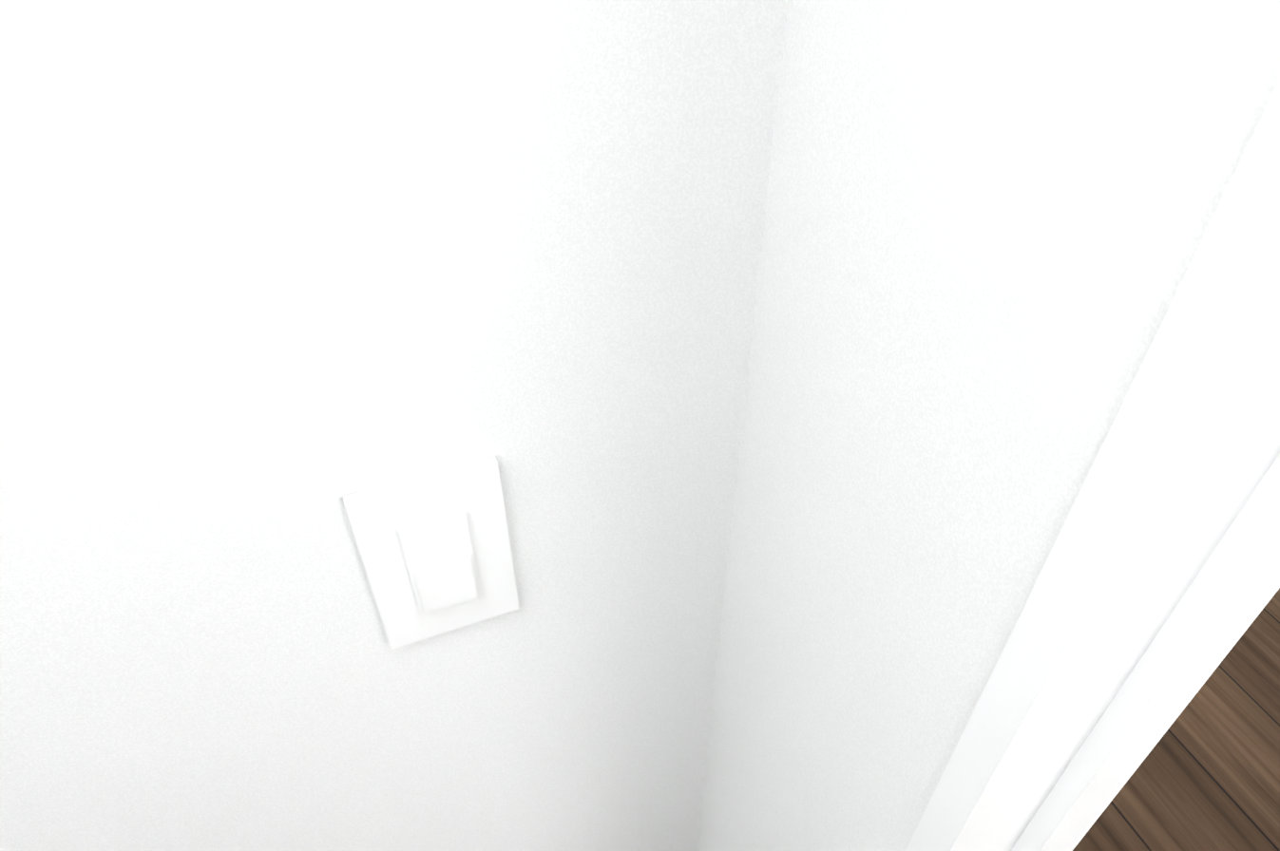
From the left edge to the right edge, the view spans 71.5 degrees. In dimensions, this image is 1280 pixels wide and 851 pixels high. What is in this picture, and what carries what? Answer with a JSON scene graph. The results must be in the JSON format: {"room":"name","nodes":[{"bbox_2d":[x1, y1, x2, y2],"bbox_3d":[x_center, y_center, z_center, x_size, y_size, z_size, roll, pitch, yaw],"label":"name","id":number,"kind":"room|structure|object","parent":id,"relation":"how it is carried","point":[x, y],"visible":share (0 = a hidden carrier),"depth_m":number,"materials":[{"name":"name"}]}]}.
{"room":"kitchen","nodes":[
{"label":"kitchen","id":0,"kind":"room"},
{"bbox_2d":[0,0,787,850],"bbox_3d":[-0.614,0.150,0.343,1.397,2.460,0.120,-15,44,-16],"label":"wall","id":1,"kind":"structure","parent":0,"point":[279,279],"depth_m":0.36,"materials":[{"name":"paint"}]},
{"bbox_2d":[343,456,519,649],"bbox_3d":[-0.102,0.070,0.455,0.072,0.116,0.010,-15,44,-16],"label":"light switch","id":2,"kind":"object","parent":1,"relation":"attached to","point":[434,550],"visible":1,"depth_m":0.45,"materials":[{"name":"white plastic"}]},
{"bbox_2d":[696,0,1279,850],"bbox_3d":[0.905,1.344,-0.966,0.092,2.460,7.370,-15,44,-16],"label":"wall","id":3,"kind":"structure","parent":0,"point":[987,222],"depth_m":0.31,"materials":[{"name":"paint"}]},
{"bbox_2d":[905,80,1279,850],"bbox_3d":[0.303,0.503,0.277,0.101,2.030,0.705,-15,44,-16],"label":"door frame","id":4,"kind":"structure","parent":3,"relation":"attached to","point":[1155,590],"depth_m":0.27,"materials":[{"name":"white paint"}]},
{"bbox_2d":[1072,588,1279,850],"bbox_3d":[2.029,1.971,0.220,5.717,0.060,7.770,-15,44,-16],"label":"floor","id":5,"kind":"structure","parent":0,"point":[1205,776],"depth_m":1.64,"materials":[{"name":"brown wood"}]}
]}

